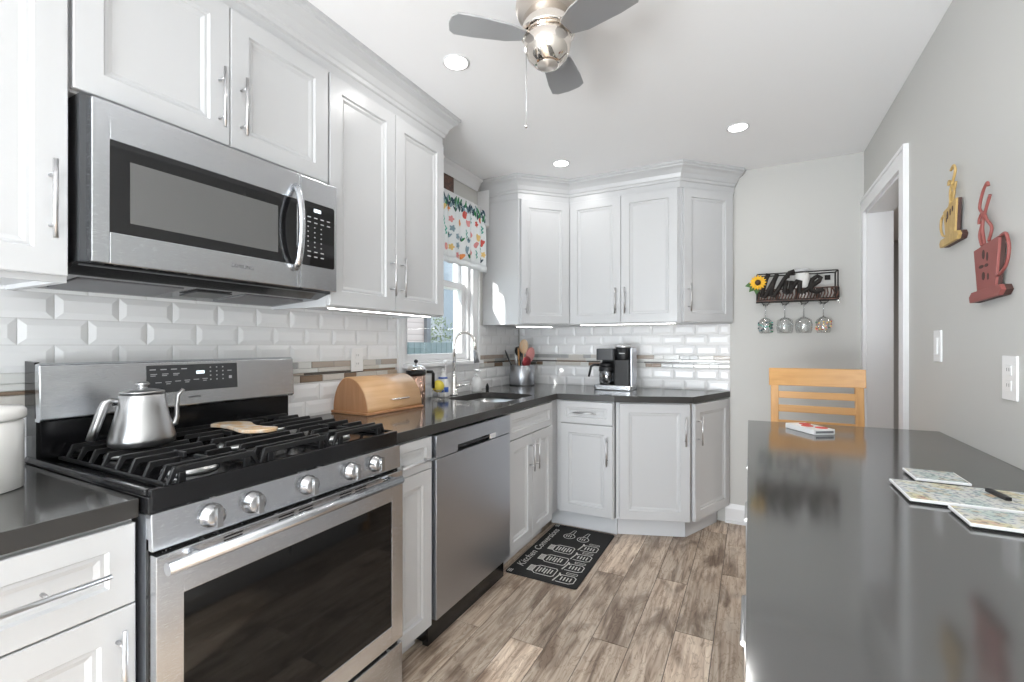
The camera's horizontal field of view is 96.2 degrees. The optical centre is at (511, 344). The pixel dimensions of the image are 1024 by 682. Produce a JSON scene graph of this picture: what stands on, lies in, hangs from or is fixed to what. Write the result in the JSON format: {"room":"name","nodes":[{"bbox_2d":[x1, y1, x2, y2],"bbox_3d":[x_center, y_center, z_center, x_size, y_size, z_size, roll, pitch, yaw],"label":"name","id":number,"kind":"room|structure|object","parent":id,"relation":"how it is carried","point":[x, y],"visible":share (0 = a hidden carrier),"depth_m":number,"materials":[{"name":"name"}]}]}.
{"room":"kitchen","nodes":[
{"label":"kitchen","id":0,"kind":"room"},
{"bbox_2d":[397,179,518,363],"bbox_3d":[-1.326,0.017,1.438,0.120,2.440,5.767,0,0,28],"label":"wall","id":1,"kind":"structure","parent":0,"point":[460,189],"depth_m":3.30,"materials":[{"name":"grey paint"}]},
{"bbox_2d":[0,0,67,289],"bbox_3d":[-1.288,-0.599,0.956,0.382,0.902,0.456,0,0,28],"label":"upper cabinet","id":2,"kind":"object","parent":1,"relation":"attached to","point":[33,33],"visible":1,"depth_m":1.03,"materials":[{"name":"grey wood"}]},
{"bbox_2d":[68,0,327,183],"bbox_3d":[-1.009,-0.829,1.493,0.382,0.442,0.747,0,0,28],"label":"upper cabinet","id":3,"kind":"object","parent":1,"relation":"attached to","point":[203,68],"visible":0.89,"depth_m":1.37,"materials":[{"name":"grey wood"}]},
{"bbox_2d":[36,92,335,306],"bbox_3d":[-0.981,-0.381,1.483,0.442,0.448,0.752,0,0,28],"label":"microwave","id":4,"kind":"object","parent":3,"relation":"attached to","point":[157,209],"visible":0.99,"depth_m":1.29,"materials":[{"name":"grey metal"}]},
{"bbox_2d":[0,285,396,456],"bbox_3d":[-1.251,0.052,1.441,0.009,0.551,2.600,0,0,28],"label":"tile backsplash","id":5,"kind":"structure","parent":1,"relation":"attached to","point":[40,325],"depth_m":1.62,"materials":[{"name":"white tile"}]},
{"bbox_2d":[351,348,362,371],"bbox_3d":[-0.782,0.074,2.318,0.008,0.118,0.078,0,0,28],"label":"wall outlet","id":6,"kind":"object","parent":5,"relation":"attached to","point":[356,353],"visible":1,"depth_m":2.31,"materials":[{"name":"white plastic"}]},
{"bbox_2d":[271,72,443,318],"bbox_3d":[-0.664,-0.598,2.155,0.382,0.904,0.739,0,0,28],"label":"upper cabinet","id":7,"kind":"object","parent":1,"relation":"attached to","point":[386,174],"depth_m":2.02,"materials":[{"name":"grey wood"}]},
{"bbox_2d":[220,0,460,144],"bbox_3d":[-1.132,-1.125,1.238,0.403,0.155,2.951,0,0,28],"label":"crown molding","id":8,"kind":"structure","parent":7,"relation":"attached to","point":[299,24],"depth_m":1.81,"materials":[{"name":"grey wood"}]},
{"bbox_2d":[397,319,401,372],"bbox_3d":[-0.639,0.087,2.605,0.020,0.468,0.029,0,0,28],"label":"trim","id":9,"kind":"structure","parent":1,"relation":"attached to","point":[399,321],"depth_m":2.59,"materials":[{"name":"white wood"}]},
{"bbox_2d":[400,188,483,373],"bbox_3d":[-0.477,-0.418,3.008,0.175,1.194,0.840,0,0,28],"label":"window","id":10,"kind":"structure","parent":1,"relation":"in","point":[465,285],"depth_m":3.25,"materials":[{"name":"white"}]},
{"bbox_2d":[444,193,486,272],"bbox_3d":[-0.381,-0.754,2.980,0.034,0.451,0.845,0,0,28],"label":"valance","id":11,"kind":"object","parent":10,"relation":"hanging from","point":[464,225],"visible":0.63,"depth_m":3.09,"materials":[{"name":"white fabric"}]},
{"bbox_2d":[444,173,453,192],"bbox_3d":[-0.447,-1.036,2.975,0.018,0.165,0.225,0,0,28],"label":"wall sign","id":12,"kind":"object","parent":1,"relation":"attached to","point":[448,180],"visible":0.27,"depth_m":3.02,"materials":[{"name":"brown"}]},
{"bbox_2d":[444,155,482,190],"bbox_3d":[-0.414,-1.163,2.999,0.055,0.080,0.778,0,0,28],"label":"trim","id":13,"kind":"structure","parent":1,"relation":"attached to","point":[453,169],"depth_m":3.13,"materials":[{"name":"white wood"}]},
{"bbox_2d":[425,325,518,397],"bbox_3d":[-0.297,0.091,3.274,0.009,0.474,1.527,0,0,28],"label":"tile backsplash","id":14,"kind":"structure","parent":1,"relation":"attached to","point":[494,340],"depth_m":3.54,"materials":[{"name":"white tile"}]},
{"bbox_2d":[477,190,488,228],"bbox_3d":[-0.195,-0.993,3.373,0.099,0.260,0.067,0,0,28],"label":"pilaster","id":15,"kind":"object","parent":1,"relation":"attached to","point":[482,196],"visible":0.74,"depth_m":3.34,"materials":[{"name":"white wood"}]},
{"bbox_2d":[402,520,745,681],"bbox_3d":[-0.223,1.267,0.932,2.544,0.060,5.847,0,0,28],"label":"floor","id":16,"kind":"structure","parent":0,"point":[651,608],"depth_m":2.03,"materials":[{"name":"brown wood"}]},
{"bbox_2d":[0,519,134,681],"bbox_3d":[-1.193,0.800,0.831,0.667,0.871,0.611,0,0,28],"label":"base cabinet","id":17,"kind":"object","parent":16,"relation":"on","point":[67,604],"visible":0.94,"depth_m":0.87,"materials":[{"name":"grey wood"}]},
{"bbox_2d":[25,357,403,681],"bbox_3d":[-0.837,0.625,1.425,0.736,1.163,0.763,0,0,28],"label":"gas range","id":18,"kind":"object","parent":16,"relation":"on","point":[276,556],"visible":0.9,"depth_m":1.25,"materials":[{"name":"silver metal"}]},
{"bbox_2d":[85,381,184,449],"bbox_3d":[-1.031,0.188,1.268,0.165,0.172,0.156,0,0,-5],"label":"kettle","id":19,"kind":"object","parent":18,"relation":"on","point":[142,418],"visible":1,"depth_m":1.22,"materials":[{"name":"silver metal"}]},
{"bbox_2d":[25,425,396,514],"bbox_3d":[-0.873,0.331,1.444,0.654,0.052,0.763,0,0,28],"label":"cooktop","id":20,"kind":"object","parent":18,"relation":"in","point":[158,493],"depth_m":1.18,"materials":[{"name":"black metal"}]},
{"bbox_2d":[210,421,277,433],"bbox_3d":[-0.875,0.268,1.501,0.268,0.012,0.098,0,0,33],"label":"spoon rest","id":21,"kind":"object","parent":18,"relation":"on","point":[247,427],"visible":1,"depth_m":1.48,"materials":[{"name":"ceramic"}]},
{"bbox_2d":[397,436,436,653],"bbox_3d":[-0.640,0.800,1.893,0.667,0.871,0.231,0,0,28],"label":"base cabinet","id":22,"kind":"object","parent":16,"relation":"on","point":[416,459],"visible":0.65,"depth_m":1.78,"materials":[{"name":"grey wood"}]},
{"bbox_2d":[416,414,509,646],"bbox_3d":[-0.440,0.801,2.291,0.634,0.864,0.653,0,0,28],"label":"dishwasher","id":23,"kind":"object","parent":16,"relation":"on","point":[471,468],"visible":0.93,"depth_m":2.07,"materials":[{"name":"silver metal"}]},
{"bbox_2d":[503,401,551,564],"bbox_3d":[-0.135,0.800,2.863,0.667,0.871,0.639,0,0,28],"label":"base cabinet","id":24,"kind":"object","parent":16,"relation":"on","point":[530,432],"visible":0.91,"depth_m":2.67,"materials":[{"name":"grey wood"}]},
{"bbox_2d":[506,524,613,589],"bbox_3d":[0.313,1.232,2.734,0.410,0.008,0.740,0,0,28],"label":"floor mat","id":25,"kind":"object","parent":16,"relation":"on","point":[563,556],"visible":1,"depth_m":2.67,"materials":[{"name":"black"}]},
{"bbox_2d":[551,399,617,534],"bbox_3d":[0.333,0.800,3.401,1.000,0.871,0.740,0,0,28],"label":"base cabinet","id":26,"kind":"object","parent":16,"relation":"on","point":[583,432],"visible":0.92,"depth_m":3.02,"materials":[{"name":"grey wood"}]},
{"bbox_2d":[310,383,729,443],"bbox_3d":[0.268,0.342,2.568,1.639,0.040,2.268,0,0,28],"label":"countertop","id":27,"kind":"structure","parent":26,"relation":"on","point":[436,415],"depth_m":2.62,"materials":[{"name":"grey stone"}]},
{"bbox_2d":[331,373,423,415],"bbox_3d":[-0.660,0.236,2.290,0.264,0.172,0.383,0,0,30],"label":"bread box","id":28,"kind":"object","parent":27,"relation":"on","point":[369,395],"visible":1,"depth_m":2.18,"materials":[{"name":"brown wood"}]},
{"bbox_2d":[406,359,434,401],"bbox_3d":[-0.534,0.202,2.625,0.141,0.239,0.126,0,0,28],"label":"press","id":29,"kind":"object","parent":27,"relation":"on","point":[417,372],"visible":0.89,"depth_m":2.59,"materials":[{"name":"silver metal"}]},
{"bbox_2d":[432,389,443,399],"bbox_3d":[-0.432,0.290,2.688,0.072,0.060,0.072,0,0,28],"label":"sponge holder","id":30,"kind":"object","parent":27,"relation":"on","point":[432,389],"visible":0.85,"depth_m":2.68,"materials":[{"name":"silver metal"}]},
{"bbox_2d":[432,380,443,391],"bbox_3d":[-0.432,0.242,2.688,0.071,0.072,0.070,0,0,28],"label":"sponge","id":31,"kind":"object","parent":30,"relation":"in","point":[439,385],"visible":0.87,"depth_m":2.66,"materials":[{"name":"yellow"}]},
{"bbox_2d":[438,369,448,396],"bbox_3d":[-0.429,0.234,2.856,0.069,0.174,0.069,0,0,28],"label":"soap bottle","id":32,"kind":"object","parent":27,"relation":"on","point":[445,393],"visible":0.86,"depth_m":2.83,"materials":[{"name":"white plastic"}]},
{"bbox_2d":[443,360,449,395],"bbox_3d":[-0.424,0.207,2.927,0.060,0.228,0.059,0,0,28],"label":"dish brush","id":33,"kind":"object","parent":27,"relation":"on","point":[444,361],"visible":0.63,"depth_m":2.92,"materials":[{"name":"white plastic"}]},
{"bbox_2d":[450,331,479,394],"bbox_3d":[-0.305,0.114,2.985,0.200,0.415,0.055,0,0,-18],"label":"faucet","id":34,"kind":"object","parent":27,"relation":"on","point":[454,385],"visible":0.98,"depth_m":2.96,"materials":[{"name":"silver metal"}]},
{"bbox_2d":[472,369,481,391],"bbox_3d":[-0.239,0.245,3.186,0.086,0.154,0.067,0,0,28],"label":"soap pump","id":35,"kind":"object","parent":27,"relation":"on","point":[476,381],"visible":1,"depth_m":3.16,"materials":[{"name":"white plastic"}]},
{"bbox_2d":[469,398,515,401],"bbox_3d":[-0.128,0.450,2.857,0.407,0.174,0.494,0,0,28],"label":"sink","id":36,"kind":"object","parent":27,"relation":"in","point":[480,399],"visible":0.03,"depth_m":3.11,"materials":[{"name":"silver metal"}]},
{"bbox_2d":[510,365,533,385],"bbox_3d":[0.081,0.242,3.695,0.201,0.160,0.201,0,0,28],"label":"utensil crock","id":37,"kind":"object","parent":27,"relation":"on","point":[521,375],"visible":0.97,"depth_m":3.61,"materials":[{"name":"silver metal"}]},
{"bbox_2d":[514,347,517,365],"bbox_3d":[0.037,0.162,3.775,0.030,0.298,0.067,0,0,-17],"label":"whisk","id":38,"kind":"object","parent":37,"relation":"in","point":[515,355],"visible":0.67,"depth_m":3.77,"materials":[{"name":"grey metal"}]},
{"bbox_2d":[517,348,519,365],"bbox_3d":[0.058,0.165,3.670,0.028,0.291,0.066,0,0,5],"label":"wooden spatula","id":39,"kind":"object","parent":37,"relation":"in","point":[518,348],"visible":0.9,"depth_m":3.66,"materials":[{"name":"brown wood"}]},
{"bbox_2d":[515,346,522,365],"bbox_3d":[0.057,0.160,3.754,0.069,0.301,0.075,0,0,3],"label":"ladle","id":40,"kind":"object","parent":37,"relation":"in","point":[516,348],"visible":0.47,"depth_m":3.73,"materials":[{"name":"black plastic"}]},
{"bbox_2d":[519,339,527,357],"bbox_3d":[0.093,0.132,3.698,0.081,0.357,0.026,0,0,28],"label":"wooden spoon","id":41,"kind":"object","parent":37,"relation":"in","point":[523,346],"visible":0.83,"depth_m":3.69,"materials":[{"name":"brown wood"}]},
{"bbox_2d":[522,356,530,365],"bbox_3d":[0.114,0.200,3.621,0.065,0.223,0.066,0,0,13],"label":"serving spoon","id":42,"kind":"object","parent":37,"relation":"in","point":[526,361],"visible":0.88,"depth_m":3.61,"materials":[{"name":"red plastic"}]},
{"bbox_2d":[526,347,534,360],"bbox_3d":[0.145,0.164,3.660,0.078,0.295,0.080,0,0,-2],"label":"spatula","id":43,"kind":"object","parent":37,"relation":"in","point":[530,352],"visible":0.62,"depth_m":3.65,"materials":[{"name":"pink plastic"}]},
{"bbox_2d":[594,345,636,390],"bbox_3d":[0.756,0.160,3.344,0.276,0.322,0.200,0,0,28],"label":"coffee maker","id":44,"kind":"object","parent":27,"relation":"on","point":[624,357],"visible":0.98,"depth_m":3.25,"materials":[{"name":"silver metal"}]},
{"bbox_2d":[588,362,613,383],"bbox_3d":[0.658,0.202,3.361,0.193,0.156,0.111,0,0,28],"label":"carafe","id":45,"kind":"object","parent":44,"relation":"on","point":[606,369],"visible":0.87,"depth_m":3.30,"materials":[{"name":"clear glass"}]},
{"bbox_2d":[616,402,690,536],"bbox_3d":[0.997,0.800,3.116,0.438,0.871,0.631,0,0,28],"label":"base cabinet","id":46,"kind":"object","parent":16,"relation":"on","point":[653,440],"visible":0.94,"depth_m":2.91,"materials":[{"name":"grey wood"}]},
{"bbox_2d":[686,398,728,536],"bbox_3d":[1.304,0.800,3.052,0.238,0.871,0.461,0,0,28],"label":"base cabinet","id":47,"kind":"object","parent":16,"relation":"on","point":[709,419],"visible":0.99,"depth_m":3.03,"materials":[{"name":"grey wood"}]},
{"bbox_2d":[740,595,745,681],"bbox_3d":[0.651,0.800,0.598,0.632,0.871,0.539,0,0,28],"label":"base cabinet","id":48,"kind":"object","parent":16,"relation":"on","point":[743,598],"visible":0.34,"depth_m":0.74,"materials":[{"name":"grey wood"}]},
{"bbox_2d":[744,501,746,558],"bbox_3d":[0.901,0.800,1.079,0.632,0.871,0.539,0,0,28],"label":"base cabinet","id":49,"kind":"object","parent":16,"relation":"on","point":[745,517],"visible":0.14,"depth_m":1.27,"materials":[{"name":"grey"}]},
{"bbox_2d":[769,368,865,426],"bbox_3d":[1.384,0.675,2.060,0.393,1.121,0.443,0,0,28],"label":"counter stool","id":50,"kind":"object","parent":16,"relation":"on","point":[846,378],"visible":0.37,"depth_m":2.21,"materials":[{"name":"brown wood"}]},
{"bbox_3d":[1.156,0.801,1.568,0.632,0.871,0.559,0,0,28],"label":"cabinet","id":51,"kind":"object","parent":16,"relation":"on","visible":0},
{"bbox_2d":[745,420,1023,681],"bbox_3d":[0.664,0.342,0.615,0.634,0.040,2.805,0,0,28],"label":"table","id":52,"kind":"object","parent":51,"relation":"on","point":[849,578],"depth_m":0.66,"materials":[{"name":"grey stone"}]},
{"bbox_2d":[786,422,834,434],"bbox_3d":[1.111,0.310,1.716,0.080,0.022,0.150,0,0,-6],"label":"box","id":53,"kind":"object","parent":52,"relation":"on","point":[809,428],"visible":1,"depth_m":1.68,"materials":[{"name":"white cardboard"}]},
{"bbox_2d":[902,468,971,486],"bbox_3d":[1.015,0.317,1.101,0.099,0.010,0.105,0,0,28],"label":"trivet","id":54,"kind":"object","parent":52,"relation":"on","point":[920,475],"visible":0.98,"depth_m":1.08,"materials":[{"name":"multicoloured ceramic"}]},
{"bbox_2d":[889,479,1023,513],"bbox_3d":[0.995,0.317,0.929,0.333,0.010,0.157,0,0,28],"label":"serving board","id":55,"kind":"object","parent":52,"relation":"on","point":[945,495],"visible":0.91,"depth_m":0.94,"materials":[{"name":"stone"}]},
{"bbox_2d":[985,488,1011,500],"bbox_3d":[1.003,0.308,0.947,0.010,0.007,0.064,0,0,19],"label":"pen","id":56,"kind":"object","parent":55,"relation":"on","point":[989,490],"visible":1,"depth_m":0.94,"materials":[{"name":"black plastic"}]},
{"bbox_2d":[948,505,1023,534],"bbox_3d":[0.894,0.317,0.817,0.149,0.010,0.104,0,0,28],"label":"trivet","id":57,"kind":"object","parent":52,"relation":"on","point":[999,521],"visible":1,"depth_m":0.82,"materials":[{"name":"multicoloured stone"}]},
{"bbox_3d":[-1.445,0.801,0.346,0.667,0.871,0.477,0,0,28],"label":"base cabinet","id":58,"kind":"object","parent":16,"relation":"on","visible":0},
{"bbox_2d":[0,464,138,555],"bbox_3d":[-1.315,0.342,0.626,0.625,0.040,1.095,0,0,28],"label":"countertop","id":59,"kind":"structure","parent":58,"relation":"on","point":[50,506],"depth_m":0.92,"materials":[{"name":"grey stone"}]},
{"bbox_2d":[0,404,26,493],"bbox_3d":[-1.172,0.217,0.997,0.164,0.210,0.164,0,0,28],"label":"canister","id":60,"kind":"object","parent":59,"relation":"on","point":[12,423],"visible":1,"depth_m":1.01,"materials":[{"name":"white ceramic"}]},
{"bbox_2d":[307,0,951,240],"bbox_3d":[1.677,-1.233,1.596,5.300,0.140,8.820,0,0,28],"label":"ceiling","id":61,"kind":"structure","parent":0,"point":[664,80],"depth_m":2.08,"materials":[{"name":"white paint"}]},
{"bbox_2d":[443,54,469,70],"bbox_3d":[-0.238,-1.200,1.951,0.114,0.005,0.114,0,0,28],"label":"recessed light","id":62,"kind":"object","parent":61,"relation":"in","point":[455,62],"visible":1,"depth_m":1.95,"materials":[{"name":"white plastic"}]},
{"bbox_2d":[449,0,638,127],"bbox_3d":[0.154,-0.955,1.522,0.576,0.492,0.565,0,0,28],"label":"ceiling fan","id":63,"kind":"object","parent":61,"relation":"hanging from","point":[547,32],"visible":1,"depth_m":1.44,"materials":[{"name":"silver metal"}]},
{"bbox_2d":[552,160,569,166],"bbox_3d":[0.324,-1.200,3.034,0.114,0.005,0.114,0,0,28],"label":"recessed light","id":64,"kind":"object","parent":61,"relation":"in","point":[558,163],"visible":1,"depth_m":3.03,"materials":[{"name":"white"}]},
{"bbox_2d":[727,122,749,132],"bbox_3d":[1.247,-1.200,2.534,0.114,0.005,0.114,0,0,28],"label":"recessed light","id":65,"kind":"object","parent":61,"relation":"in","point":[737,127],"visible":1,"depth_m":2.53,"materials":[{"name":"white plastic"}]},
{"bbox_2d":[519,152,863,520],"bbox_3d":[1.158,0.017,3.464,2.654,2.440,0.120,0,0,28],"label":"wall","id":66,"kind":"structure","parent":0,"point":[804,214],"depth_m":3.04,"materials":[{"name":"grey paint"}]},
{"bbox_2d":[483,199,581,327],"bbox_3d":[0.179,-0.591,3.557,0.586,0.918,0.614,0,0,28],"label":"upper cabinet","id":67,"kind":"object","parent":66,"relation":"attached to","point":[526,279],"depth_m":3.35,"materials":[{"name":"grey wood"}]},
{"bbox_2d":[479,159,744,203],"bbox_3d":[0.665,-1.125,3.209,1.864,0.155,0.306,0,0,11],"label":"crown molding","id":68,"kind":"structure","parent":67,"relation":"attached to","point":[682,173],"depth_m":3.21,"materials":[{"name":"grey wood"}]},
{"bbox_2d":[520,324,729,390],"bbox_3d":[0.794,0.090,3.580,1.642,0.475,0.009,0,0,28],"label":"tile backsplash","id":69,"kind":"structure","parent":66,"relation":"attached to","point":[689,357],"depth_m":3.46,"materials":[{"name":"white tile"}]},
{"bbox_2d":[569,187,685,326],"bbox_3d":[0.831,-0.598,3.348,0.778,0.904,0.381,0,0,28],"label":"upper cabinet","id":70,"kind":"object","parent":66,"relation":"attached to","point":[624,250],"depth_m":3.19,"materials":[{"name":"grey wood"}]},
{"bbox_2d":[680,187,732,324],"bbox_3d":[1.325,-0.599,3.119,0.307,0.902,0.333,0,0,28],"label":"upper cabinet","id":71,"kind":"object","parent":66,"relation":"attached to","point":[706,216],"visible":1,"depth_m":3.10,"materials":[{"name":"grey wood"}]},
{"bbox_2d":[725,503,745,525],"bbox_3d":[1.838,1.172,3.028,0.784,0.130,0.024,0,0,28],"label":"baseboard","id":72,"kind":"structure","parent":66,"relation":"attached to","point":[734,513],"depth_m":3.18,"materials":[{"name":"white wood"}]},
{"bbox_2d":[756,269,839,305],"bbox_3d":[1.833,-0.372,2.966,0.452,0.222,0.138,0,0,28],"label":"wine rack","id":73,"kind":"object","parent":66,"relation":"attached to","point":[770,292],"visible":0.99,"depth_m":2.92,"materials":[{"name":"metal"}]},
{"bbox_2d":[745,275,765,293],"bbox_3d":[1.597,-0.395,3.006,0.128,0.129,0.034,0,0,28],"label":"sunflower","id":74,"kind":"object","parent":73,"relation":"attached to","point":[753,285],"visible":1,"depth_m":3.01,"materials":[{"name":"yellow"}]},
{"bbox_2d":[758,304,772,333],"bbox_3d":[1.679,-0.173,3.041,0.090,0.194,0.091,0,0,28],"label":"wine glass","id":75,"kind":"object","parent":73,"relation":"hanging from","point":[761,304],"visible":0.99,"depth_m":3.04,"materials":[{"name":"white"}]},
{"bbox_2d":[795,268,808,297],"bbox_3d":[1.869,-0.390,2.956,0.080,0.199,0.079,0,0,28],"label":"bottle","id":76,"kind":"object","parent":73,"relation":"in","point":[804,277],"visible":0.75,"depth_m":2.92,"materials":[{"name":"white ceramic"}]},
{"bbox_2d":[815,302,831,330],"bbox_3d":[1.963,-0.173,2.893,0.091,0.194,0.091,0,0,28],"label":"wine glass","id":77,"kind":"object","parent":73,"relation":"hanging from","point":[830,321],"visible":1,"depth_m":2.88,"materials":[{"name":"white"}]},
{"bbox_2d":[894,240,898,428],"bbox_3d":[3.691,0.037,2.700,2.746,2.400,5.000,0,0,28],"label":"wall","id":78,"kind":"structure","parent":0,"point":[896,242],"depth_m":5.10,"materials":[{"name":"grey paint"}]},
{"bbox_2d":[864,0,1023,469],"bbox_3d":[0.917,0.017,0.270,0.130,2.440,5.767,0,0,28],"label":"wall","id":79,"kind":"structure","parent":0,"point":[961,103],"depth_m":1.51,"materials":[{"name":"grey paint"}]},
{"bbox_2d":[860,143,908,429],"bbox_3d":[2.028,0.168,2.426,0.151,2.138,0.916,0,0,28],"label":"trim","id":80,"kind":"structure","parent":79,"relation":"attached to","point":[890,190],"depth_m":2.75,"materials":[{"name":"white wood"}]},
{"bbox_2d":[934,330,941,361],"bbox_3d":[1.593,0.004,1.721,0.011,0.118,0.075,0,0,28],"label":"light switch","id":81,"kind":"object","parent":79,"relation":"attached to","point":[937,333],"visible":1,"depth_m":1.71,"materials":[{"name":"white plastic"}]},
{"bbox_2d":[939,164,967,247],"bbox_3d":[1.505,-0.477,1.568,0.026,0.263,0.178,0,0,28],"label":"wall decoration","id":82,"kind":"object","parent":79,"relation":"attached to","point":[951,215],"visible":1,"depth_m":1.55,"materials":[{"name":"yellow paint"}]},
{"bbox_2d":[943,197,961,236],"bbox_3d":[1.504,-0.430,1.569,0.016,0.118,0.116,0,0,28],"label":"cup","id":83,"kind":"object","parent":82,"relation":"on","point":[952,214],"depth_m":1.54,"materials":[{"name":"yellow paint"}]},
{"bbox_2d":[969,181,1013,302],"bbox_3d":[1.371,-0.301,1.310,0.026,0.345,0.239,0,0,28],"label":"cup","id":84,"kind":"object","parent":79,"relation":"attached to","point":[989,259],"visible":1,"depth_m":1.31,"materials":[{"name":"red paint"}]},
{"bbox_2d":[1002,355,1018,401],"bbox_3d":[1.344,0.089,1.239,0.008,0.120,0.080,0,0,28],"label":"wall outlet","id":85,"kind":"object","parent":79,"relation":"attached to","point":[1010,364],"visible":1,"depth_m":1.23,"materials":[{"name":"white plastic"}]},
{"bbox_2d":[1005,365,1011,375],"bbox_3d":[1.342,0.068,1.241,0.002,0.028,0.032,0,0,28],"label":"socket","id":86,"kind":"object","parent":85,"relation":"attached to","point":[1008,368],"depth_m":1.24,"materials":[{"name":"grey plastic"}]},
{"bbox_2d":[1005,380,1011,390],"bbox_3d":[1.342,0.110,1.241,0.002,0.028,0.032,0,0,28],"label":"socket","id":87,"kind":"object","parent":85,"relation":"attached to","point":[1008,383],"depth_m":1.24,"materials":[{"name":"grey plastic"}]},
{"label":"outside","id":88,"kind":"structure","parent":0,"visible":0},
{"bbox_3d":[-4.323,1.562,11.271,13.920,0.050,32.000,0,0,28],"label":"ground","id":89,"kind":"structure","parent":88,"visible":0},
{"bbox_2d":[407,317,430,341],"bbox_3d":[-3.953,-0.913,8.237,2.380,4.900,4.960,0,0,28],"label":"house","id":90,"kind":"structure","parent":89,"relation":"on","point":[418,329],"depth_m":9.68,"materials":[{"name":"grey"}]},
{"bbox_2d":[407,342,452,353],"bbox_3d":[-0.490,0.747,8.987,0.070,1.580,10.490,0,0,28],"label":"fence","id":91,"kind":"object","parent":89,"relation":"on","point":[412,347],"visible":0.06,"depth_m":7.38,"materials":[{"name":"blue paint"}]},
{"bbox_2d":[431,261,452,342],"bbox_3d":[-4.067,-1.363,17.056,5.030,5.800,6.500,0,0,28],"label":"house","id":92,"kind":"structure","parent":89,"relation":"on","point":[448,267],"depth_m":15.35,"materials":[{"name":"grey"}]},
{"bbox_2d":[431,317,452,342],"bbox_3d":[-1.483,0.406,10.802,1.189,2.304,1.431,0,0,28],"label":"shrub","id":93,"kind":"object","parent":89,"relation":"on","point":[437,322],"visible":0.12,"depth_m":10.51,"materials":[{"name":"green plant"}]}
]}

